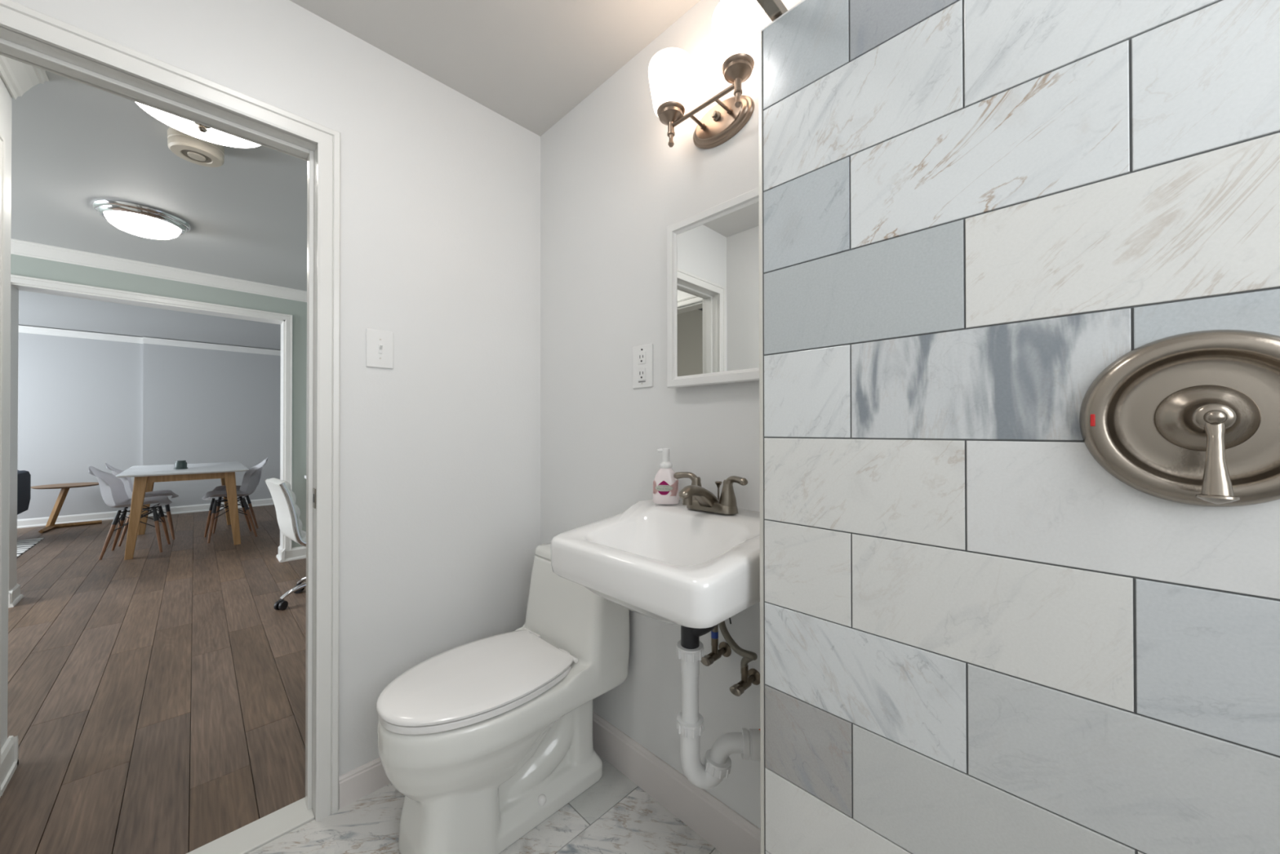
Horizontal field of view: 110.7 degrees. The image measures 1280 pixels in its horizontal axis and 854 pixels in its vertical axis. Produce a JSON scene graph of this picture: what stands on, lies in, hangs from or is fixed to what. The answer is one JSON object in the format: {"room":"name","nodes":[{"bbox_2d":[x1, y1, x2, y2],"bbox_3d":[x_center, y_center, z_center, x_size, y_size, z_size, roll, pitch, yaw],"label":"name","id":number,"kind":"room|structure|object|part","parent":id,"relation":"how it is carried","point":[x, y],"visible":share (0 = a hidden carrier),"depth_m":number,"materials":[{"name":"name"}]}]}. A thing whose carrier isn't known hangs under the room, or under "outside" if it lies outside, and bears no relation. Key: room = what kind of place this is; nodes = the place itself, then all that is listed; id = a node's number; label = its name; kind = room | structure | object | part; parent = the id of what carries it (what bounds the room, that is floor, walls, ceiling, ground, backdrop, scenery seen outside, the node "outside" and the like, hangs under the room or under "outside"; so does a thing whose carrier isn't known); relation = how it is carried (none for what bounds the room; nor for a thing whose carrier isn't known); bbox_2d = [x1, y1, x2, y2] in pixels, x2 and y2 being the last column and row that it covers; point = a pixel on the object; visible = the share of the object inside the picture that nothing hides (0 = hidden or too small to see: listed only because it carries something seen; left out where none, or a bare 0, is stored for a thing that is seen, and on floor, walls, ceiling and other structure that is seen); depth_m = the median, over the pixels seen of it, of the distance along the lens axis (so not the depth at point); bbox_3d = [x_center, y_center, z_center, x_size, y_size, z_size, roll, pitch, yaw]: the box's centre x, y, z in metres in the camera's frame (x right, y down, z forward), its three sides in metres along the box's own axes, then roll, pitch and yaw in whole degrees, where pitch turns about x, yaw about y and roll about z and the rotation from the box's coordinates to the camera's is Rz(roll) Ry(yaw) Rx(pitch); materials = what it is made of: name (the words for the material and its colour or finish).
{"room":"bathroom","nodes":[
{"label":"bathroom","id":0,"kind":"room"},
{"bbox_2d":[0,76,12,748],"bbox_3d":[-1.911,-0.036,1.189,0.880,2.439,0.100,0,0,45],"label":"wall","id":1,"kind":"structure","parent":0,"point":[6,99],"depth_m":1.51,"materials":[{"name":"paint"}]},
{"bbox_2d":[0,131,5,797],"bbox_3d":[-1.843,0.124,1.134,0.702,2.117,0.121,0,0,45],"label":"door","id":2,"kind":"structure","parent":1,"relation":"in","point":[2,140],"depth_m":1.42,"materials":[{"name":"white paint"}]},
{"bbox_2d":[0,735,18,795],"bbox_3d":[-2.160,1.131,1.446,0.193,0.108,0.120,0,0,45],"label":"baseboard","id":3,"kind":"structure","parent":1,"relation":"attached to","point":[9,751],"depth_m":1.49,"materials":[{"name":"white paint"}]},
{"bbox_2d":[0,54,48,99],"bbox_3d":[-1.849,-1.202,1.259,0.880,0.108,0.078,0,0,45],"label":"trim","id":4,"kind":"structure","parent":1,"relation":"attached to","point":[18,77],"depth_m":1.50,"materials":[{"name":"white paint"}]},
{"bbox_2d":[17,325,280,519],"bbox_3d":[-6.787,-0.002,6.037,0.148,2.439,5.500,0,0,45],"label":"wall","id":5,"kind":"structure","parent":0,"point":[83,403],"depth_m":5.97,"materials":[{"name":"grey paint"}]},
{"bbox_2d":[17,497,274,528],"bbox_3d":[-6.705,1.165,6.021,0.074,0.104,5.400,0,0,45],"label":"baseboard","id":6,"kind":"structure","parent":5,"relation":"attached to","point":[37,522],"depth_m":5.77,"materials":[{"name":"white paint"}]},
{"bbox_2d":[18,324,280,355],"bbox_3d":[-6.693,-1.173,6.019,0.118,0.078,5.400,0,0,45],"label":"trim","id":7,"kind":"structure","parent":5,"relation":"attached to","point":[24,329],"depth_m":5.98,"materials":[{"name":"white paint"}]},
{"bbox_2d":[0,504,306,853],"bbox_3d":[-4.385,1.264,3.294,7.410,0.130,5.997,0,0,45],"label":"floor","id":8,"kind":"structure","parent":0,"point":[82,632],"depth_m":2.01,"materials":[{"name":"brown wood"}]},
{"bbox_2d":[17,537,44,557],"bbox_3d":[-6.296,1.199,3.571,1.990,0.008,1.502,0,0,45],"label":"area rug","id":9,"kind":"object","parent":8,"relation":"on","point":[23,545],"visible":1,"depth_m":4.51,"materials":[{"name":"white fabric"}]},
{"bbox_2d":[17,469,31,514],"bbox_3d":[-6.763,0.831,4.384,0.755,0.736,0.755,0,0,45],"label":"armchair","id":10,"kind":"object","parent":9,"relation":"on","point":[24,477],"visible":0.41,"depth_m":4.70,"materials":[{"name":"blue fabric"}]},
{"bbox_2d":[30,482,102,533],"bbox_3d":[-6.850,0.958,5.292,0.528,0.531,0.528,0,0,45],"label":"side table","id":11,"kind":"object","parent":8,"relation":"on","point":[64,487],"visible":0.91,"depth_m":5.27,"materials":[{"name":"brown wood"}]},
{"bbox_3d":[-6.947,0.951,5.279,0.207,0.501,0.052,0,0,-15],"label":"leg","id":12,"kind":"part","parent":11,"relation":"part of","materials":[{"name":"brown wood"}]},
{"bbox_2d":[88,466,172,559],"bbox_3d":[-4.899,0.787,4.267,0.520,0.841,0.470,0,0,-39],"label":"dining chair","id":13,"kind":"object","parent":8,"relation":"on","point":[113,491],"visible":0.96,"depth_m":4.27,"materials":[{"name":"white plastic"}]},
{"bbox_3d":[-4.886,1.037,4.065,0.029,0.338,0.123,0,0,11],"label":"leg","id":14,"kind":"part","parent":13,"relation":"part of","materials":[{"name":"brown wood"}]},
{"bbox_3d":[-5.093,1.039,4.319,0.123,0.338,0.029,0,0,1],"label":"leg","id":15,"kind":"part","parent":13,"relation":"part of","materials":[{"name":"brown wood"}]},
{"bbox_3d":[-4.864,0.876,4.295,0.304,0.198,0.312,0,0,-39],"label":"wire frame","id":16,"kind":"part","parent":13,"relation":"part of","materials":[{"name":"black plastic"}]},
{"bbox_3d":[-4.643,1.038,4.264,0.102,0.337,0.029,0,0,14],"label":"leg","id":17,"kind":"part","parent":13,"relation":"part of","materials":[{"name":"brown wood"}]},
{"bbox_3d":[-4.849,1.040,4.517,0.029,0.337,0.102,0,0,-2],"label":"leg","id":18,"kind":"part","parent":13,"relation":"part of","materials":[{"name":"brown wood"}]},
{"bbox_2d":[105,462,178,546],"bbox_3d":[-5.301,0.790,4.722,0.470,0.841,0.520,0,0,43],"label":"dining chair","id":19,"kind":"object","parent":8,"relation":"on","point":[128,486],"visible":0.52,"depth_m":4.74,"materials":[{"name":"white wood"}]},
{"bbox_3d":[-5.260,1.040,4.524,0.029,0.338,0.123,0,0,4],"label":"leg","id":20,"kind":"part","parent":19,"relation":"part of","materials":[{"name":"brown wood"}]},
{"bbox_3d":[-5.270,0.879,4.755,0.312,0.198,0.304,0,0,43],"label":"wire frame","id":21,"kind":"part","parent":19,"relation":"part of","materials":[{"name":"black plastic"}]},
{"bbox_3d":[-5.047,1.042,4.755,0.102,0.337,0.029,0,0,7],"label":"leg","id":22,"kind":"part","parent":19,"relation":"part of","materials":[{"name":"brown wood"}]},
{"bbox_2d":[115,462,249,559],"bbox_3d":[-4.888,0.824,4.785,1.560,0.768,0.897,0,0,45],"label":"dining table","id":23,"kind":"object","parent":8,"relation":"on","point":[145,476],"visible":0.94,"depth_m":4.43,"materials":[{"name":"white paint"}]},
{"bbox_3d":[-4.649,0.829,4.085,0.098,0.750,0.143,0,0,45],"label":"leg","id":24,"kind":"part","parent":23,"relation":"part of","materials":[{"name":"brown wood"}]},
{"bbox_3d":[-5.583,0.835,5.014,0.084,0.750,0.143,0,0,45],"label":"leg","id":25,"kind":"part","parent":23,"relation":"part of","materials":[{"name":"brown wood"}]},
{"bbox_2d":[173,460,187,469],"bbox_3d":[-4.798,0.395,4.622,0.104,0.088,0.104,0,0,45],"label":"candle jar","id":26,"kind":"object","parent":23,"relation":"on","point":[179,464],"visible":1,"depth_m":4.59,"materials":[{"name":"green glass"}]},
{"bbox_3d":[-4.798,0.360,4.622,0.076,0.019,0.076,0,0,45],"label":"lid","id":27,"kind":"part","parent":26,"relation":"part of","materials":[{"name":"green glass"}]},
{"bbox_3d":[-5.125,0.837,5.475,0.084,0.750,0.131,0,0,45],"label":"leg","id":28,"kind":"part","parent":23,"relation":"part of","materials":[{"name":"brown wood"}]},
{"bbox_3d":[-4.191,0.831,4.546,0.098,0.750,0.131,0,0,45],"label":"leg","id":29,"kind":"part","parent":23,"relation":"part of","materials":[{"name":"brown wood"}]},
{"bbox_2d":[201,459,266,542],"bbox_3d":[-4.476,0.790,4.889,0.470,0.841,0.520,0,0,42],"label":"dining chair","id":30,"kind":"object","parent":8,"relation":"on","point":[251,477],"visible":0.92,"depth_m":4.86,"materials":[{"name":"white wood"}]},
{"bbox_3d":[-4.729,1.042,4.849,0.102,0.337,0.029,0,0,6],"label":"leg","id":31,"kind":"part","parent":30,"relation":"part of","materials":[{"name":"brown wood"}]},
{"bbox_3d":[-4.486,1.040,4.631,0.029,0.337,0.102,0,0,-13],"label":"leg","id":32,"kind":"part","parent":30,"relation":"part of","materials":[{"name":"brown wood"}]},
{"bbox_3d":[-4.506,0.879,4.855,0.312,0.198,0.304,0,0,42],"label":"wire frame","id":33,"kind":"part","parent":30,"relation":"part of","materials":[{"name":"black plastic"}]},
{"bbox_3d":[-4.520,1.043,5.083,0.029,0.338,0.123,0,0,2],"label":"leg","id":34,"kind":"part","parent":30,"relation":"part of","materials":[{"name":"brown wood"}]},
{"bbox_3d":[-4.276,1.041,4.865,0.123,0.338,0.029,0,0,-9],"label":"leg","id":35,"kind":"part","parent":30,"relation":"part of","materials":[{"name":"brown wood"}]},
{"bbox_2d":[212,457,267,533],"bbox_3d":[-4.811,0.793,5.313,0.520,0.841,0.470,0,0,-43],"label":"dining chair","id":36,"kind":"object","parent":8,"relation":"on","point":[220,487],"visible":0.4,"depth_m":5.26,"materials":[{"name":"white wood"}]},
{"bbox_3d":[-4.843,1.043,5.059,0.070,0.337,0.086,0,0,-43],"label":"leg","id":37,"kind":"part","parent":36,"relation":"part of","materials":[{"name":"brown wood"}]},
{"bbox_3d":[-4.844,0.881,5.282,0.304,0.198,0.312,0,0,-43],"label":"wire frame","id":38,"kind":"part","parent":36,"relation":"part of","materials":[{"name":"black plastic"}]},
{"bbox_3d":[-4.614,1.044,5.273,0.123,0.338,0.029,0,0,-4],"label":"leg","id":39,"kind":"part","parent":36,"relation":"part of","materials":[{"name":"brown wood"}]},
{"bbox_2d":[264,477,306,609],"bbox_3d":[-2.204,0.771,3.099,0.595,0.848,0.596,0,0,40],"label":"office chair","id":40,"kind":"object","parent":8,"relation":"on","point":[290,523],"visible":0.37,"depth_m":2.86,"materials":[{"name":"white plastic"}]},
{"bbox_3d":[-2.080,0.570,2.939,0.022,0.444,0.500,0,0,40],"label":"frame","id":41,"kind":"part","parent":40,"relation":"part of","materials":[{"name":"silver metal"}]},
{"bbox_3d":[-2.279,1.092,2.991,0.048,0.081,0.254,0,0,33],"label":"leg","id":42,"kind":"part","parent":40,"relation":"part of","materials":[{"name":"silver metal"}]},
{"bbox_3d":[-2.346,1.093,3.163,0.254,0.081,0.048,0,0,15],"label":"leg","id":43,"kind":"part","parent":40,"relation":"part of","materials":[{"name":"silver metal"}]},
{"bbox_2d":[10,253,306,547],"bbox_3d":[-4.010,-0.021,3.276,0.180,2.439,5.500,0,0,45],"label":"wall","id":44,"kind":"structure","parent":0,"point":[21,265],"depth_m":3.71,"materials":[{"name":"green paint"}]},
{"bbox_2d":[8,583,23,608],"bbox_3d":[-5.061,1.139,2.206,0.246,0.108,2.307,0,0,45],"label":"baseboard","id":45,"kind":"structure","parent":44,"relation":"attached to","point":[15,596],"depth_m":3.00,"materials":[{"name":"white paint"}]},
{"bbox_2d":[8,274,293,591],"bbox_3d":[-3.765,0.092,3.521,0.218,2.215,1.555,0,0,45],"label":"trim","id":46,"kind":"structure","parent":44,"relation":"attached to","point":[18,282],"depth_m":3.33,"materials":[{"name":"white paint"}]},
{"bbox_2d":[10,238,306,302],"bbox_3d":[-3.886,-1.198,3.229,0.074,0.086,5.400,0,0,45],"label":"trim","id":47,"kind":"structure","parent":44,"relation":"attached to","point":[20,247],"depth_m":3.36,"materials":[{"name":"white paint"}]},
{"bbox_2d":[275,545,306,562],"bbox_3d":[-2.671,1.150,4.610,0.246,0.108,1.714,0,0,45],"label":"baseboard","id":48,"kind":"structure","parent":44,"relation":"attached to","point":[296,553],"depth_m":4.00,"materials":[{"name":"white paint"}]},
{"bbox_2d":[11,0,540,776],"bbox_3d":[-0.988,-0.036,1.415,0.110,2.439,1.478,0,0,45],"label":"wall","id":49,"kind":"structure","parent":0,"point":[440,448],"depth_m":1.53,"materials":[{"name":"paint"}]},
{"bbox_2d":[0,0,340,853],"bbox_3d":[-1.231,0.137,1.170,0.148,2.111,0.709,0,0,45],"label":"door frame","id":50,"kind":"structure","parent":49,"relation":"in","point":[28,36],"depth_m":1.34,"materials":[{"name":"white paint"}]},
{"bbox_3d":[-1.276,0.132,1.216,0.019,2.101,0.709,0,0,45],"label":"casing","id":51,"kind":"part","parent":50,"relation":"part of","materials":[{"name":"white paint"}]},
{"bbox_3d":[-0.997,0.218,1.354,0.030,0.060,0.002,0,0,45],"label":"strike plate","id":52,"kind":"part","parent":50,"relation":"part of","materials":[{"name":"silver metal"}]},
{"bbox_2d":[338,757,391,808],"bbox_3d":[-0.678,1.137,1.631,0.014,0.094,0.728,0,0,45],"label":"baseboard","id":53,"kind":"structure","parent":49,"relation":"attached to","point":[370,777],"depth_m":1.41,"materials":[{"name":"paint"}]},
{"bbox_2d":[365,328,393,368],"bbox_3d":[-0.855,-0.258,1.458,0.021,0.125,0.081,0,0,45],"label":"light switch","id":54,"kind":"object","parent":49,"relation":"attached to","point":[379,343],"visible":1,"depth_m":1.46,"materials":[{"name":"white plastic"}]},
{"bbox_2d":[10,0,700,350],"bbox_3d":[-3.260,-1.296,2.536,10.100,0.100,5.500,0,0,45],"label":"ceiling","id":55,"kind":"structure","parent":0,"point":[75,144],"depth_m":2.02,"materials":[{"name":"grey paint"}]},
{"bbox_2d":[91,199,191,239],"bbox_3d":[-2.929,-1.190,2.613,0.392,0.112,0.392,0,0,45],"label":"flush ceiling light","id":56,"kind":"object","parent":55,"relation":"attached to","point":[136,219],"visible":1,"depth_m":2.53,"materials":[{"name":"white glass"}]},
{"bbox_2d":[167,127,224,167],"bbox_3d":[-1.936,-1.214,1.931,0.176,0.074,0.176,0,0,45],"label":"smoke detector","id":57,"kind":"object","parent":55,"relation":"attached to","point":[191,148],"visible":0.99,"depth_m":1.90,"materials":[{"name":"beige plastic"}]},
{"bbox_2d":[181,149,211,162],"bbox_3d":[-1.935,-1.183,1.931,0.092,0.002,0.092,0,0,5],"label":"vent","id":58,"kind":"object","parent":57,"relation":"attached to","point":[193,155],"depth_m":1.93,"materials":[{"name":"white plastic"}]},
{"bbox_2d":[134,101,260,147],"bbox_3d":[-1.655,-1.186,1.674,0.387,0.135,0.387,0,0,45],"label":"flush ceiling light","id":59,"kind":"object","parent":55,"relation":"attached to","point":[189,127],"visible":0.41,"depth_m":1.72,"materials":[{"name":"white glass"}]},
{"bbox_2d":[247,753,721,853],"bbox_3d":[-0.061,1.179,0.488,2.497,0.004,1.473,0,0,45],"label":"floor tile surface","id":60,"kind":"structure","parent":0,"point":[622,818],"depth_m":1.30,"materials":[{"name":"stone"}]},
{"bbox_2d":[376,542,629,853],"bbox_3d":[-0.414,0.812,1.369,0.418,0.742,0.703,0,0,45],"label":"toilet","id":61,"kind":"object","parent":60,"relation":"on","point":[483,740],"visible":0.87,"depth_m":1.25,"materials":[{"name":"white ceramic"}]},
{"bbox_3d":[-0.486,0.745,1.298,0.380,0.018,0.492,0,0,45],"label":"seat","id":62,"kind":"part","parent":61,"relation":"part of","materials":[{"name":"white plastic"}]},
{"bbox_3d":[-0.485,0.722,1.299,0.386,0.022,0.502,0,0,45],"label":"lid","id":63,"kind":"part","parent":61,"relation":"part of","materials":[{"name":"white plastic"}]},
{"bbox_3d":[-0.217,0.463,1.571,0.397,0.042,0.142,0,0,45],"label":"tank lid","id":64,"kind":"part","parent":61,"relation":"part of","materials":[{"name":"white ceramic"}]},
{"bbox_2d":[540,0,802,829],"bbox_3d":[0.490,-0.040,1.058,2.710,2.439,0.100,0,0,45],"label":"wall","id":65,"kind":"structure","parent":0,"point":[612,184],"depth_m":1.48,"materials":[{"name":"paint"}]},
{"bbox_2d":[632,343,653,388],"bbox_3d":[0.008,-0.200,1.462,0.092,0.141,0.009,0,0,45],"label":"wall outlet","id":66,"kind":"object","parent":65,"relation":"attached to","point":[642,355],"visible":1,"depth_m":1.46,"materials":[{"name":"white plastic"}]},
{"bbox_2d":[637,368,645,380],"bbox_3d":[0.006,-0.174,1.460,0.036,0.040,0.004,0,0,45],"label":"socket","id":67,"kind":"object","parent":66,"relation":"attached to","point":[641,371],"depth_m":1.46,"materials":[{"name":"white plastic"}]},
{"bbox_2d":[637,351,645,364],"bbox_3d":[0.006,-0.228,1.461,0.036,0.040,0.004,0,0,45],"label":"socket","id":68,"kind":"object","parent":66,"relation":"attached to","point":[641,354],"depth_m":1.46,"materials":[{"name":"white plastic"}]},
{"bbox_2d":[551,498,759,628],"bbox_3d":[0.087,0.361,1.088,0.492,0.278,0.425,0,0,45],"label":"sink","id":69,"kind":"object","parent":65,"relation":"attached to","point":[675,563],"visible":0.86,"depth_m":0.97,"materials":[{"name":"white ceramic"}]},
{"bbox_2d":[653,448,679,504],"bbox_3d":[0.076,0.143,1.296,0.078,0.160,0.050,0,0,4],"label":"soap bottle","id":70,"kind":"object","parent":69,"relation":"on","point":[665,486],"visible":1,"depth_m":1.28,"materials":[{"name":"white plastic"}]},
{"bbox_2d":[653,480,657,493],"bbox_3d":[0.043,0.176,1.288,0.006,0.038,0.025,0,0,-30],"label":"print","id":71,"kind":"object","parent":70,"relation":"attached to","point":[655,482],"depth_m":1.28,"materials":[{"name":"pink"}]},
{"bbox_2d":[669,480,678,496],"bbox_3d":[0.098,0.177,1.277,0.036,0.044,0.009,0,0,-28],"label":"print","id":72,"kind":"object","parent":70,"relation":"attached to","point":[673,484],"depth_m":1.27,"materials":[{"name":"pink paper"}]},
{"bbox_2d":[673,471,747,514],"bbox_3d":[0.181,0.174,1.177,0.178,0.097,0.169,0,0,2],"label":"sink faucet","id":73,"kind":"object","parent":69,"relation":"on","point":[695,496],"visible":1,"depth_m":1.14,"materials":[{"name":"silver metal"}]},
{"bbox_3d":[0.139,0.165,1.238,0.088,0.079,0.048,0,0,45],"label":"handle","id":74,"kind":"part","parent":73,"relation":"part of","materials":[{"name":"silver metal"}]},
{"bbox_3d":[0.155,0.185,1.151,0.053,0.074,0.150,0,0,45],"label":"spout","id":75,"kind":"part","parent":73,"relation":"part of","materials":[{"name":"silver metal"}]},
{"bbox_3d":[0.215,0.180,1.210,0.020,0.064,0.020,0,0,45],"label":"lift rod","id":76,"kind":"part","parent":73,"relation":"part of","materials":[{"name":"silver metal"}]},
{"bbox_3d":[0.243,0.164,1.135,0.088,0.079,0.048,0,0,45],"label":"handle","id":77,"kind":"part","parent":73,"relation":"part of","materials":[{"name":"silver metal"}]},
{"bbox_2d":[676,624,759,789],"bbox_3d":[0.234,0.640,1.075,0.293,0.461,0.070,0,0,-2],"label":"drain pipe","id":78,"kind":"object","parent":69,"relation":"attached to","point":[717,765],"visible":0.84,"depth_m":1.05,"materials":[{"name":"white plastic"}]},
{"bbox_3d":[0.253,0.788,1.076,0.171,0.077,0.046,0,0,1],"label":"trap arm","id":79,"kind":"part","parent":78,"relation":"part of","materials":[{"name":"white plastic"}]},
{"bbox_2d":[592,711,760,853],"bbox_3d":[-0.001,1.118,1.461,1.215,0.128,0.014,0,0,45],"label":"baseboard","id":80,"kind":"structure","parent":65,"relation":"attached to","point":[727,831],"depth_m":1.34,"materials":[{"name":"paint"}]},
{"bbox_2d":[648,0,764,149],"bbox_3d":[0.180,-0.898,1.178,0.344,0.226,0.174,0,0,45],"label":"wall sconce","id":81,"kind":"object","parent":65,"relation":"attached to","point":[736,24],"visible":1,"depth_m":1.18,"materials":[{"name":"white glass"}]},
{"bbox_2d":[657,100,684,146],"bbox_3d":[0.087,-0.836,1.238,0.079,0.102,0.079,0,0,45],"label":"socket","id":82,"kind":"object","parent":81,"relation":"attached to","point":[671,113],"depth_m":1.22,"materials":[{"name":"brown metal"}]},
{"bbox_3d":[0.087,-0.947,1.238,0.127,0.128,0.127,0,0,45],"label":"lamp shade","id":83,"kind":"part","parent":81,"relation":"part of","materials":[{"name":"white glass"}]},
{"bbox_3d":[0.158,-0.849,1.226,0.015,0.024,0.086,0,0,34],"label":"arm","id":84,"kind":"part","parent":81,"relation":"part of","materials":[{"name":"brown metal"}]},
{"bbox_3d":[0.208,-0.861,1.221,0.024,0.024,0.021,0,0,45],"label":"knob","id":85,"kind":"part","parent":81,"relation":"part of","materials":[{"name":"brown metal"}]},
{"bbox_3d":[0.220,-0.849,1.165,0.015,0.024,0.086,0,0,37],"label":"arm","id":86,"kind":"part","parent":81,"relation":"part of","materials":[{"name":"brown metal"}]},
{"bbox_2d":[721,53,754,107],"bbox_3d":[0.240,-0.837,1.085,0.079,0.102,0.079,0,0,45],"label":"socket","id":87,"kind":"object","parent":81,"relation":"attached to","point":[736,68],"depth_m":1.07,"materials":[{"name":"brown metal"}]},
{"bbox_3d":[0.240,-0.948,1.086,0.127,0.128,0.127,0,0,45],"label":"lamp shade","id":88,"kind":"part","parent":81,"relation":"part of","materials":[{"name":"white glass"}]},
{"bbox_2d":[666,186,759,388],"bbox_3d":[0.223,-0.364,1.227,0.360,0.490,0.041,0,0,45],"label":"medicine cabinet","id":89,"kind":"object","parent":65,"relation":"attached to","point":[713,253],"visible":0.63,"depth_m":1.23,"materials":[{"name":"white plastic"}]},
{"bbox_2d":[700,624,731,666],"bbox_3d":[0.198,0.524,1.208,0.056,0.233,0.097,0,0,45],"label":"valve","id":90,"kind":"object","parent":65,"relation":"attached to","point":[725,650],"visible":0.54,"depth_m":1.19,"materials":[{"name":"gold metal"}]},
{"bbox_3d":[0.179,0.621,1.176,0.032,0.021,0.025,0,0,45],"label":"valve handle","id":91,"kind":"part","parent":90,"relation":"part of","materials":[{"name":"silver metal"}]},
{"bbox_2d":[718,620,759,696],"bbox_3d":[0.259,0.545,1.147,0.123,0.271,0.097,0,0,45],"label":"valve","id":92,"kind":"object","parent":65,"relation":"attached to","point":[751,676],"visible":0.75,"depth_m":1.12,"materials":[{"name":"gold metal"}]},
{"bbox_3d":[0.244,0.660,1.111,0.032,0.021,0.025,0,0,45],"label":"valve handle","id":93,"kind":"part","parent":92,"relation":"part of","materials":[{"name":"silver metal"}]},
{"bbox_2d":[756,0,787,21],"bbox_3d":[-0.063,-0.778,0.499,0.058,0.041,1.478,0,0,45],"label":"shower rod","id":94,"kind":"object","parent":65,"relation":"attached to","point":[774,9],"visible":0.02,"depth_m":0.80,"materials":[{"name":"silver metal"}]},
{"bbox_2d":[762,0,1279,853],"bbox_3d":[0.688,0.212,0.383,1.279,1.927,0.006,0,0,45],"label":"grout lines","id":95,"kind":"object","parent":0,"point":[1130,38],"visible":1,"depth_m":0.61,"materials":[{"name":"grey tile"}]},
{"bbox_2d":[763,0,1279,853],"bbox_3d":[0.687,0.211,0.380,1.275,1.927,0.005,0,0,45],"label":"shower tile","id":96,"kind":"structure","parent":0,"point":[1207,78],"depth_m":0.58,"materials":[{"name":"stone"}]},
{"bbox_2d":[1079,328,1279,506],"bbox_3d":[0.564,-0.009,0.437,0.185,0.185,0.088,0,0,45],"label":"shower valve","id":97,"kind":"object","parent":96,"relation":"attached to","point":[1193,418],"visible":1,"depth_m":0.46,"materials":[{"name":"silver metal"}]},
{"bbox_3d":[0.549,0.025,0.421,0.028,0.096,0.044,0,0,45],"label":"lever","id":98,"kind":"part","parent":97,"relation":"part of","materials":[{"name":"silver metal"}]},
{"bbox_3d":[0.790,0.213,0.487,1.282,1.926,0.286,0,0,45],"label":"wall","id":99,"kind":"structure","parent":0,"visible":0},
{"bbox_2d":[758,29,764,853],"bbox_3d":[0.332,0.214,0.936,0.007,1.930,0.294,0,0,45],"label":"trim","id":100,"kind":"structure","parent":99,"relation":"attached to","point":[760,33],"depth_m":0.83,"materials":[{"name":"silver metal"}]},
{"bbox_2d":[761,0,804,31],"bbox_3d":[0.784,-0.752,0.491,1.286,0.004,0.294,0,0,45],"label":"trim","id":101,"kind":"structure","parent":99,"relation":"attached to","point":[802,1],"depth_m":0.81,"materials":[{"name":"white plastic"}]}
]}

